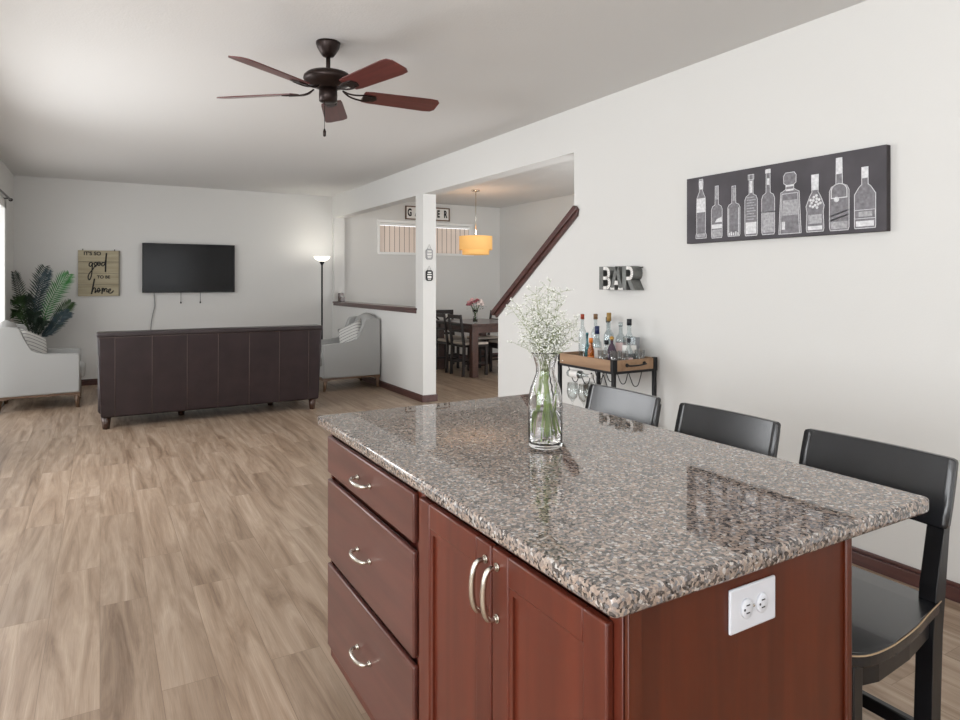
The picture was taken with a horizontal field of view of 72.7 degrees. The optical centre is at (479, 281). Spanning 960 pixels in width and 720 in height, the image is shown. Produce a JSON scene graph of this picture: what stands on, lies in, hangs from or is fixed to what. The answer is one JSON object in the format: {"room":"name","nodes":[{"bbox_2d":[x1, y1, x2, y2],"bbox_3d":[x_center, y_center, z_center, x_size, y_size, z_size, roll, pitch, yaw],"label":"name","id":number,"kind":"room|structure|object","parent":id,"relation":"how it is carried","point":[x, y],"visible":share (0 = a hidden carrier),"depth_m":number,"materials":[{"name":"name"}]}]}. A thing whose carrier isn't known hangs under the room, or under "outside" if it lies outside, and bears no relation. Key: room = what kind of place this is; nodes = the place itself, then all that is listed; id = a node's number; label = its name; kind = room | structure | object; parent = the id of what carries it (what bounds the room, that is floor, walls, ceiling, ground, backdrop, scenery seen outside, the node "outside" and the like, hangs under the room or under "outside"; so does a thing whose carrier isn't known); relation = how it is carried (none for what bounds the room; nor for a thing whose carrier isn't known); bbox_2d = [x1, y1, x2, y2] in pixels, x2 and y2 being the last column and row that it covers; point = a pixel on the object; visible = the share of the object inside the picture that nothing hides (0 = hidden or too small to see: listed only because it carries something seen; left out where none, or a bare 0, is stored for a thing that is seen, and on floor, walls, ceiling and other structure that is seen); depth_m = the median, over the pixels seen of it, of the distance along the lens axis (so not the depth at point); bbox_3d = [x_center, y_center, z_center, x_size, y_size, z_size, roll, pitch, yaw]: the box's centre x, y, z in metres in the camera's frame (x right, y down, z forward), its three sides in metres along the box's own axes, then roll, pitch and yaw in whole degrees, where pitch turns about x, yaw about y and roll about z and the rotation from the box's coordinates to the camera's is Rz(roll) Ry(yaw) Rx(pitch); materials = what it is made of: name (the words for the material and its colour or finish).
{"room":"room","nodes":[
{"label":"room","id":0,"kind":"room"},
{"bbox_2d":[0,159,13,322],"bbox_3d":[-5.266,0.010,4.715,2.448,2.740,6.890,0,0,-30],"label":"wall","id":1,"kind":"structure","parent":0,"point":[6,177],"depth_m":7.85,"materials":[{"name":"white paint"}]},
{"bbox_2d":[0,195,5,406],"bbox_3d":[-4.944,0.215,6.505,0.112,2.330,2.360,0,0,-30],"label":"door","id":2,"kind":"structure","parent":1,"relation":"in","point":[2,200],"depth_m":7.46,"materials":[{"name":"white"}]},
{"bbox_2d":[0,189,12,200],"bbox_3d":[-4.856,-0.950,6.523,0.082,0.040,2.361,0,0,-30],"label":"curtain rod","id":3,"kind":"object","parent":1,"relation":"attached to","point":[1,191],"visible":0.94,"depth_m":7.23,"materials":[{"name":"black metal"}]},
{"bbox_2d":[80,361,85,377],"bbox_3d":[-4.810,1.000,7.359,0.610,0.140,0.516,0,0,-30],"label":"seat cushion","id":4,"kind":"object","parent":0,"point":[82,364],"depth_m":7.29,"materials":[{"name":"grey fabric"}]},
{"bbox_2d":[14,175,499,379],"bbox_3d":[-3.834,0.010,9.606,9.850,2.740,0.120,0,0,-30],"label":"wall","id":5,"kind":"structure","parent":0,"point":[276,238],"depth_m":9.60,"materials":[{"name":"white paint"}]},
{"bbox_2d":[78,249,119,295],"bbox_3d":[-5.119,-0.127,8.766,0.487,0.631,0.038,0,0,-30],"label":"wooden sign","id":6,"kind":"object","parent":5,"relation":"attached to","point":[98,271],"visible":1,"depth_m":8.75,"materials":[{"name":"brown wood"}]},
{"bbox_2d":[142,243,234,302],"bbox_3d":[-4.144,-0.117,9.312,1.210,0.845,0.076,0,0,-30],"label":"television","id":7,"kind":"object","parent":5,"relation":"attached to","point":[166,267],"visible":1,"depth_m":9.27,"materials":[{"name":"black plastic"}]},
{"bbox_2d":[150,293,154,329],"bbox_3d":[-4.560,0.560,9.085,0.062,0.961,0.024,0,0,-30],"label":"power cable","id":8,"kind":"object","parent":7,"relation":"hanging from","point":[154,293],"visible":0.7,"depth_m":9.09,"materials":[{"name":"grey plastic"}]},
{"bbox_2d":[81,353,497,385],"bbox_3d":[-2.785,1.339,10.139,7.302,0.082,0.016,0,0,-30],"label":"baseboard","id":9,"kind":"structure","parent":5,"relation":"attached to","point":[84,382],"depth_m":8.72,"materials":[{"name":"brown wood"}]},
{"bbox_2d":[377,219,473,255],"bbox_3d":[-0.931,-0.748,11.269,1.830,0.575,0.130,0,0,-30],"label":"window","id":10,"kind":"structure","parent":5,"relation":"in","point":[471,226],"depth_m":11.04,"materials":[{"name":"white"}]},
{"bbox_2d":[380,223,468,253],"bbox_3d":[-0.942,-0.744,11.268,1.717,0.488,0.050,0,0,-30],"label":"vertical blind","id":11,"kind":"object","parent":10,"relation":"attached to","point":[396,237],"visible":0.71,"depth_m":11.13,"materials":[{"name":"white"}]},
{"bbox_2d":[405,206,449,221],"bbox_3d":[-0.899,-1.176,11.230,0.840,0.230,0.030,0,0,-30],"label":"gather sign","id":12,"kind":"object","parent":5,"relation":"attached to","point":[442,214],"visible":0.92,"depth_m":11.32,"materials":[{"name":"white wood"}]},
{"bbox_2d":[422,394,437,402],"bbox_3d":[-0.579,1.340,7.513,0.198,0.080,0.016,0,0,-30],"label":"baseboard","id":13,"kind":"structure","parent":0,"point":[434,397],"depth_m":7.50,"materials":[{"name":"brown wood"}]},
{"bbox_2d":[0,0,866,207],"bbox_3d":[-0.463,-1.410,3.822,9.850,0.100,13.470,0,0,-30],"label":"ceiling","id":14,"kind":"structure","parent":0,"point":[123,91],"depth_m":4.23,"materials":[{"name":"white paint"}]},
{"bbox_2d":[216,38,438,136],"bbox_3d":[-0.823,-1.087,3.715,1.254,0.545,1.289,0,0,-30],"label":"ceiling fan","id":15,"kind":"object","parent":14,"relation":"hanging from","point":[328,80],"visible":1,"depth_m":3.65,"materials":[{"name":"brown wood"}]},
{"bbox_2d":[459,189,491,254],"bbox_3d":[-0.062,-0.882,9.640,0.490,0.955,0.490,0,0,-30],"label":"pendant lamp","id":16,"kind":"object","parent":14,"relation":"hanging from","point":[475,244],"visible":1,"depth_m":9.45,"materials":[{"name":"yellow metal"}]},
{"bbox_2d":[0,357,959,719],"bbox_3d":[-0.463,1.430,3.822,9.850,0.100,13.470,0,0,-30],"label":"floor","id":17,"kind":"structure","parent":0,"point":[168,565],"depth_m":3.15,"materials":[{"name":"brown wood"}]},
{"bbox_2d":[0,320,85,410],"bbox_3d":[-4.892,0.898,7.311,0.800,0.966,0.710,0,0,-30],"label":"armchair","id":18,"kind":"object","parent":17,"relation":"on","point":[25,372],"visible":0.95,"depth_m":6.99,"materials":[{"name":"grey fabric"}]},
{"bbox_2d":[18,327,46,353],"bbox_3d":[-4.924,0.715,7.177,0.221,0.461,0.484,0,0,13],"label":"throw pillow","id":19,"kind":"object","parent":18,"relation":"on","point":[37,343],"visible":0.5,"depth_m":7.16,"materials":[{"name":"fabric"}]},
{"bbox_2d":[10,264,75,336],"bbox_3d":[-5.365,0.576,8.036,0.692,1.608,0.420,0,0,-30],"label":"potted palm","id":20,"kind":"object","parent":17,"relation":"on","point":[32,314],"visible":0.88,"depth_m":8.06,"materials":[{"name":"green plant"}]},
{"bbox_2d":[96,324,322,429],"bbox_3d":[-2.845,0.925,6.927,2.116,0.910,0.925,0,0,-30],"label":"leather sofa","id":21,"kind":"object","parent":17,"relation":"on","point":[141,372],"visible":1,"depth_m":6.49,"materials":[{"name":"brown"}]},
{"bbox_2d":[314,256,329,339],"bbox_3d":[-2.389,0.497,9.858,0.260,1.765,0.260,0,0,-30],"label":"floor lamp","id":22,"kind":"object","parent":17,"relation":"on","point":[321,259],"visible":0.63,"depth_m":9.85,"materials":[{"name":"black metal"}]},
{"bbox_2d":[319,313,379,391],"bbox_3d":[-1.832,0.898,8.661,0.800,0.966,0.710,0,0,-30],"label":"armchair","id":23,"kind":"object","parent":17,"relation":"on","point":[359,358],"visible":0.77,"depth_m":8.42,"materials":[{"name":"grey fabric"}]},
{"bbox_2d":[338,319,360,342],"bbox_3d":[-1.708,0.715,8.611,0.484,0.461,0.221,0,0,17],"label":"throw pillow","id":24,"kind":"object","parent":23,"relation":"on","point":[349,332],"visible":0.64,"depth_m":8.58,"materials":[{"name":"fabric"}]},
{"bbox_2d":[328,434,422,719],"bbox_3d":[-0.100,0.935,2.049,0.633,0.889,0.738,0,0,-30],"label":"base cabinet","id":25,"kind":"object","parent":17,"relation":"on","point":[373,514],"visible":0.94,"depth_m":1.84,"materials":[{"name":"red wood"}]},
{"bbox_2d":[317,394,928,617],"bbox_3d":[0.200,0.474,1.810,0.887,0.032,1.497,0,0,-30],"label":"countertop","id":26,"kind":"structure","parent":25,"relation":"on","point":[628,516],"depth_m":1.41,"materials":[{"name":"grey stone"}]},
{"bbox_2d":[528,351,562,449],"bbox_3d":[0.182,0.327,1.817,0.096,0.263,0.096,0,0,-30],"label":"glass vase","id":27,"kind":"object","parent":26,"relation":"on","point":[545,406],"visible":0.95,"depth_m":1.78,"materials":[{"name":"clear glass"}]},
{"bbox_2d":[505,276,580,363],"bbox_3d":[0.173,0.211,1.832,0.218,0.454,0.134,0,0,10],"label":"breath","id":28,"kind":"object","parent":27,"relation":"in","point":[551,345],"visible":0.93,"depth_m":1.81,"materials":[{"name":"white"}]},
{"bbox_2d":[436,310,465,368],"bbox_3d":[-0.517,0.922,10.677,0.420,0.915,0.490,0,0,-30],"label":"dining chair","id":29,"kind":"object","parent":17,"relation":"on","point":[437,311],"visible":0.27,"depth_m":10.82,"materials":[{"name":"black wood"}]},
{"bbox_2d":[436,313,468,372],"bbox_3d":[-0.440,0.927,10.184,0.485,0.905,0.404,0,0,-30],"label":"dining chair","id":30,"kind":"object","parent":17,"relation":"on","point":[446,340],"visible":0.53,"depth_m":10.07,"materials":[{"name":"black wood"}]},
{"bbox_2d":[437,337,468,342],"bbox_3d":[-0.408,0.906,10.203,0.410,0.037,0.390,0,0,-30],"label":"cushion","id":31,"kind":"object","parent":30,"relation":"on","point":[439,340],"depth_m":10.08,"materials":[{"name":"beige fabric"}]},
{"bbox_2d":[436,318,497,377],"bbox_3d":[-0.024,0.993,10.090,0.920,0.775,1.220,0,0,-30],"label":"dining table","id":32,"kind":"object","parent":17,"relation":"on","point":[484,326],"visible":0.43,"depth_m":9.52,"materials":[{"name":"brown wood"}]},
{"bbox_2d":[472,310,477,322],"bbox_3d":[-0.072,0.510,9.715,0.090,0.190,0.090,0,0,-30],"label":"vase","id":33,"kind":"object","parent":32,"relation":"on","point":[474,311],"visible":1,"depth_m":9.69,"materials":[{"name":"clear glass"}]},
{"bbox_2d":[466,298,483,309],"bbox_3d":[-0.080,0.411,9.711,0.347,0.358,0.295,0,0,34],"label":"flower bouquet","id":34,"kind":"object","parent":33,"relation":"in","point":[470,302],"visible":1,"depth_m":9.67,"materials":[{"name":"pink plant"}]},
{"bbox_2d":[447,314,487,376],"bbox_3d":[-0.178,0.927,9.734,0.485,0.905,0.404,0,0,-30],"label":"dining chair","id":35,"kind":"object","parent":17,"relation":"on","point":[464,344],"visible":0.77,"depth_m":9.66,"materials":[{"name":"black wood"}]},
{"bbox_2d":[453,340,487,344],"bbox_3d":[-0.146,0.906,9.753,0.410,0.037,0.390,0,0,-30],"label":"cushion","id":36,"kind":"object","parent":35,"relation":"on","point":[464,342],"depth_m":9.65,"materials":[{"name":"beige fabric"}]},
{"bbox_2d":[467,310,497,367],"bbox_3d":[0.085,0.927,10.721,0.485,0.905,0.404,0,0,-30],"label":"dining chair","id":37,"kind":"object","parent":17,"relation":"on","point":[488,336],"visible":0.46,"depth_m":10.55,"materials":[{"name":"black wood"}]},
{"bbox_2d":[467,335,497,339],"bbox_3d":[0.053,0.906,10.703,0.410,0.037,0.390,0,0,-30],"label":"cushion","id":38,"kind":"object","parent":37,"relation":"on","point":[488,337],"depth_m":10.57,"materials":[{"name":"beige fabric"}]},
{"bbox_2d":[489,339,497,371],"bbox_3d":[0.436,0.927,10.000,0.485,0.905,0.404,0,0,-30],"label":"dining chair","id":39,"kind":"object","parent":17,"relation":"on","point":[493,343],"visible":0.2,"depth_m":10.03,"materials":[{"name":"black wood"}]},
{"bbox_2d":[558,350,656,395],"bbox_3d":[0.863,0.937,4.432,0.381,0.886,0.611,0,0,-30],"label":"bar cart","id":40,"kind":"object","parent":17,"relation":"on","point":[576,359],"visible":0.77,"depth_m":4.28,"materials":[{"name":"black metal"}]},
{"bbox_2d":[569,369,593,377],"bbox_3d":[0.685,0.631,4.445,0.055,0.055,0.250,0,-2,-30],"label":"wine bottle","id":41,"kind":"object","parent":40,"relation":"in","point":[572,373],"visible":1,"depth_m":4.48,"materials":[{"name":"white glass"}]},
{"bbox_2d":[585,332,588,356],"bbox_3d":[0.746,0.455,4.538,0.032,0.206,0.032,0,0,-30],"label":"liquor bottle","id":42,"kind":"object","parent":40,"relation":"on","point":[587,333],"visible":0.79,"depth_m":4.53,"materials":[{"name":"teal glass"}]},
{"bbox_2d":[588,338,593,357],"bbox_3d":[0.743,0.466,4.369,0.045,0.182,0.045,0,0,-30],"label":"liquor bottle","id":43,"kind":"object","parent":40,"relation":"on","point":[590,349],"visible":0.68,"depth_m":4.36,"materials":[{"name":"orange glass"}]},
{"bbox_2d":[593,326,601,358],"bbox_3d":[0.797,0.429,4.441,0.061,0.258,0.061,0,0,-30],"label":"liquor bottle","id":44,"kind":"object","parent":40,"relation":"on","point":[597,350],"visible":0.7,"depth_m":4.42,"materials":[{"name":"clear glass"}]},
{"bbox_2d":[593,347,601,358],"bbox_3d":[0.797,0.451,4.441,0.061,0.212,0.061,0,0,-30],"label":"label","id":45,"kind":"object","parent":44,"relation":"on","point":[597,350],"depth_m":4.41,"materials":[{"name":"white paper"}]},
{"bbox_2d":[603,340,608,359],"bbox_3d":[0.857,0.476,4.418,0.053,0.162,0.053,0,0,-30],"label":"liquor bottle","id":46,"kind":"object","parent":40,"relation":"on","point":[606,342],"visible":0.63,"depth_m":4.40,"materials":[{"name":"clear glass"}]},
{"bbox_2d":[604,313,610,353],"bbox_3d":[0.890,0.385,4.500,0.065,0.346,0.065,0,0,-30],"label":"liquor bottle","id":47,"kind":"object","parent":40,"relation":"on","point":[608,314],"visible":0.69,"depth_m":4.49,"materials":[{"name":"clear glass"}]},
{"bbox_2d":[604,344,608,353],"bbox_3d":[0.890,0.410,4.500,0.065,0.296,0.065,0,0,-30],"label":"label","id":48,"kind":"object","parent":47,"relation":"on","point":[605,346],"depth_m":4.48,"materials":[{"name":"white paper"}]},
{"bbox_2d":[560,350,656,373],"bbox_3d":[0.864,0.537,4.431,0.381,0.086,0.609,0,0,-30],"label":"tray","id":49,"kind":"object","parent":40,"relation":"on","point":[576,359],"depth_m":4.25,"materials":[{"name":"brown wood"}]},
{"bbox_2d":[605,336,617,359],"bbox_3d":[0.878,0.459,4.343,0.084,0.198,0.084,0,0,-30],"label":"liquor bottle","id":50,"kind":"object","parent":40,"relation":"on","point":[612,355],"visible":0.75,"depth_m":4.32,"materials":[{"name":"purple glass"}]},
{"bbox_2d":[616,322,625,359],"bbox_3d":[0.959,0.416,4.442,0.069,0.282,0.069,0,0,-30],"label":"liquor bottle","id":51,"kind":"object","parent":40,"relation":"on","point":[621,356],"visible":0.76,"depth_m":4.41,"materials":[{"name":"clear glass"}]},
{"bbox_2d":[622,319,635,353],"bbox_3d":[0.989,0.401,4.321,0.066,0.312,0.066,0,0,-30],"label":"liquor bottle","id":52,"kind":"object","parent":40,"relation":"on","point":[625,348],"visible":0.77,"depth_m":4.30,"materials":[{"name":"clear glass"}]},
{"bbox_2d":[622,345,635,353],"bbox_3d":[0.989,0.418,4.321,0.066,0.278,0.066,0,0,-30],"label":"label","id":53,"kind":"object","parent":52,"relation":"on","point":[625,348],"depth_m":4.30,"materials":[{"name":"white paper"}]},
{"bbox_2d":[625,338,632,359],"bbox_3d":[0.973,0.463,4.259,0.053,0.190,0.053,0,0,-30],"label":"liquor bottle","id":54,"kind":"object","parent":40,"relation":"on","point":[628,339],"visible":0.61,"depth_m":4.25,"materials":[{"name":"clear glass"}]},
{"bbox_2d":[628,337,639,358],"bbox_3d":[1.040,0.465,4.408,0.056,0.185,0.060,0,0,-30],"label":"liquor bottle","id":55,"kind":"object","parent":40,"relation":"on","point":[634,340],"visible":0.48,"depth_m":4.38,"materials":[{"name":"clear glass"}]},
{"bbox_2d":[585,384,661,426],"bbox_3d":[0.366,0.901,2.434,0.492,0.957,0.458,0,0,-30],"label":"bar stool","id":56,"kind":"object","parent":17,"relation":"on","point":[623,403],"visible":0.14,"depth_m":2.53,"materials":[{"name":"black leather"}]},
{"bbox_2d":[419,494,851,719],"bbox_3d":[0.270,0.935,1.420,0.639,0.889,0.722,0,0,-30],"label":"base cabinet","id":57,"kind":"object","parent":17,"relation":"on","point":[500,638],"visible":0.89,"depth_m":1.19,"materials":[{"name":"red wood"}]},
{"bbox_2d":[728,575,774,634],"bbox_3d":[0.471,0.556,1.123,0.120,0.076,0.011,0,0,-30],"label":"power outlet","id":58,"kind":"object","parent":57,"relation":"attached to","point":[751,604],"visible":1,"depth_m":1.12,"materials":[{"name":"grey plastic"}]},
{"bbox_2d":[741,598,752,618],"bbox_3d":[0.455,0.556,1.110,0.028,0.033,0.004,0,0,-30],"label":"socket","id":59,"kind":"object","parent":58,"relation":"attached to","point":[746,603],"depth_m":1.11,"materials":[{"name":"white plastic"}]},
{"bbox_2d":[756,593,767,612],"bbox_3d":[0.489,0.556,1.130,0.028,0.033,0.004,0,0,-30],"label":"socket","id":60,"kind":"object","parent":58,"relation":"attached to","point":[761,598],"depth_m":1.13,"materials":[{"name":"white plastic"}]},
{"bbox_2d":[674,402,780,457],"bbox_3d":[0.611,0.901,2.015,0.492,0.957,0.458,0,0,-30],"label":"bar stool","id":61,"kind":"object","parent":17,"relation":"on","point":[760,435],"visible":0.12,"depth_m":2.11,"materials":[{"name":"black leather"}]},
{"bbox_2d":[799,428,958,719],"bbox_3d":[0.848,0.901,1.609,0.492,0.957,0.458,0,0,-30],"label":"bar stool","id":62,"kind":"object","parent":17,"relation":"on","point":[893,622],"visible":0.51,"depth_m":1.55,"materials":[{"name":"black leather"}]},
{"bbox_2d":[500,194,573,298],"bbox_3d":[0.950,0.010,8.117,3.084,2.740,7.270,0,0,-30],"label":"wall","id":63,"kind":"structure","parent":0,"point":[524,228],"depth_m":11.29,"materials":[{"name":"white paint"}]},
{"bbox_2d":[333,301,416,312],"bbox_3d":[-1.448,0.337,9.003,0.230,0.063,3.105,0,0,-30],"label":"trim","id":64,"kind":"structure","parent":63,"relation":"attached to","point":[398,308],"depth_m":8.68,"materials":[{"name":"brown wood"}]},
{"bbox_2d":[339,296,344,301],"bbox_3d":[-2.142,0.260,10.129,0.070,0.090,0.070,0,0,-30],"label":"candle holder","id":65,"kind":"object","parent":64,"relation":"on","point":[341,299],"visible":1,"depth_m":10.10,"materials":[{"name":"grey glass"}]},
{"bbox_2d":[332,0,959,583],"bbox_3d":[1.046,0.010,4.724,0.166,2.740,13.230,0,0,-30],"label":"wall","id":66,"kind":"structure","parent":0,"point":[856,334],"depth_m":3.62,"materials":[{"name":"white paint"}]},
{"bbox_2d":[426,247,432,259],"bbox_3d":[-0.584,-0.347,7.510,0.090,0.179,0.012,0,0,-30],"label":"tag","id":67,"kind":"object","parent":66,"relation":"hanging from","point":[429,252],"visible":1,"depth_m":7.51,"materials":[{"name":"grey"}]},
{"bbox_2d":[426,266,432,280],"bbox_3d":[-0.584,-0.102,7.510,0.090,0.179,0.012,0,0,-30],"label":"tag","id":68,"kind":"object","parent":66,"relation":"hanging from","point":[429,273],"visible":1,"depth_m":7.51,"materials":[{"name":"black"}]},
{"bbox_2d":[491,205,578,316],"bbox_3d":[0.520,-0.131,5.627,0.246,0.923,1.270,0,0,-30],"label":"trim","id":69,"kind":"structure","parent":66,"relation":"attached to","point":[571,216],"depth_m":5.47,"materials":[{"name":"brown wood"}]},
{"bbox_2d":[599,266,643,289],"bbox_3d":[0.989,-0.028,4.573,0.086,0.165,0.364,0,0,-30],"label":"sign","id":70,"kind":"object","parent":66,"relation":"attached to","point":[617,277],"visible":1,"depth_m":4.52,"materials":[{"name":"metal"}]},
{"bbox_2d":[358,377,959,603],"bbox_3d":[0.968,1.339,4.679,0.016,0.082,13.230,0,0,-30],"label":"baseboard","id":71,"kind":"structure","parent":66,"relation":"attached to","point":[890,568],"depth_m":3.07,"materials":[{"name":"brown wood"}]},
{"bbox_2d":[687,144,890,243],"bbox_3d":[1.605,-0.440,3.559,0.041,0.403,1.196,0,0,-30],"label":"canvas","id":72,"kind":"object","parent":66,"relation":"attached to","point":[848,192],"visible":1,"depth_m":3.43,"materials":[{"name":"grey"}]},
{"bbox_2d":[696,179,706,238],"bbox_3d":[1.345,-0.445,3.968,0.002,0.361,0.084,0,0,-30],"label":"print","id":73,"kind":"object","parent":72,"relation":"attached to","point":[701,184],"depth_m":3.97},
{"bbox_2d":[711,185,721,237],"bbox_3d":[1.404,-0.415,3.867,0.002,0.311,0.082,0,0,-30],"label":"print","id":74,"kind":"object","parent":72,"relation":"attached to","point":[716,190],"depth_m":3.87},
{"bbox_2d":[727,185,739,236],"bbox_3d":[1.465,-0.409,3.763,0.002,0.293,0.089,0,0,-30],"label":"print","id":75,"kind":"object","parent":72,"relation":"attached to","point":[733,191],"depth_m":3.77},
{"bbox_2d":[745,174,757,235],"bbox_3d":[1.523,-0.432,3.663,0.002,0.346,0.086,0,0,-30],"label":"print","id":76,"kind":"object","parent":72,"relation":"attached to","point":[751,180],"depth_m":3.66},
{"bbox_2d":[761,169,774,234],"bbox_3d":[1.577,-0.439,3.570,0.002,0.360,0.084,0,0,-30],"label":"print","id":77,"kind":"object","parent":72,"relation":"attached to","point":[767,175],"depth_m":3.57},
{"bbox_2d":[778,172,800,234],"bbox_3d":[1.643,-0.419,3.458,0.002,0.328,0.134,0,0,-30],"label":"print","id":78,"kind":"object","parent":72,"relation":"attached to","point":[789,183],"depth_m":3.46},
{"bbox_2d":[806,174,823,231],"bbox_3d":[1.714,-0.404,3.336,0.002,0.294,0.102,0,0,-30],"label":"print","id":79,"kind":"object","parent":72,"relation":"attached to","point":[814,182],"depth_m":3.34},
{"bbox_2d":[829,157,848,230],"bbox_3d":[1.777,-0.435,3.227,0.003,0.362,0.103,0,0,-30],"label":"print","id":80,"kind":"object","parent":72,"relation":"attached to","point":[838,166],"depth_m":3.23},
{"bbox_2d":[854,166,875,228],"bbox_3d":[1.841,-0.404,3.118,0.002,0.296,0.104,0,0,-30],"label":"print","id":81,"kind":"object","parent":72,"relation":"attached to","point":[864,176],"depth_m":3.12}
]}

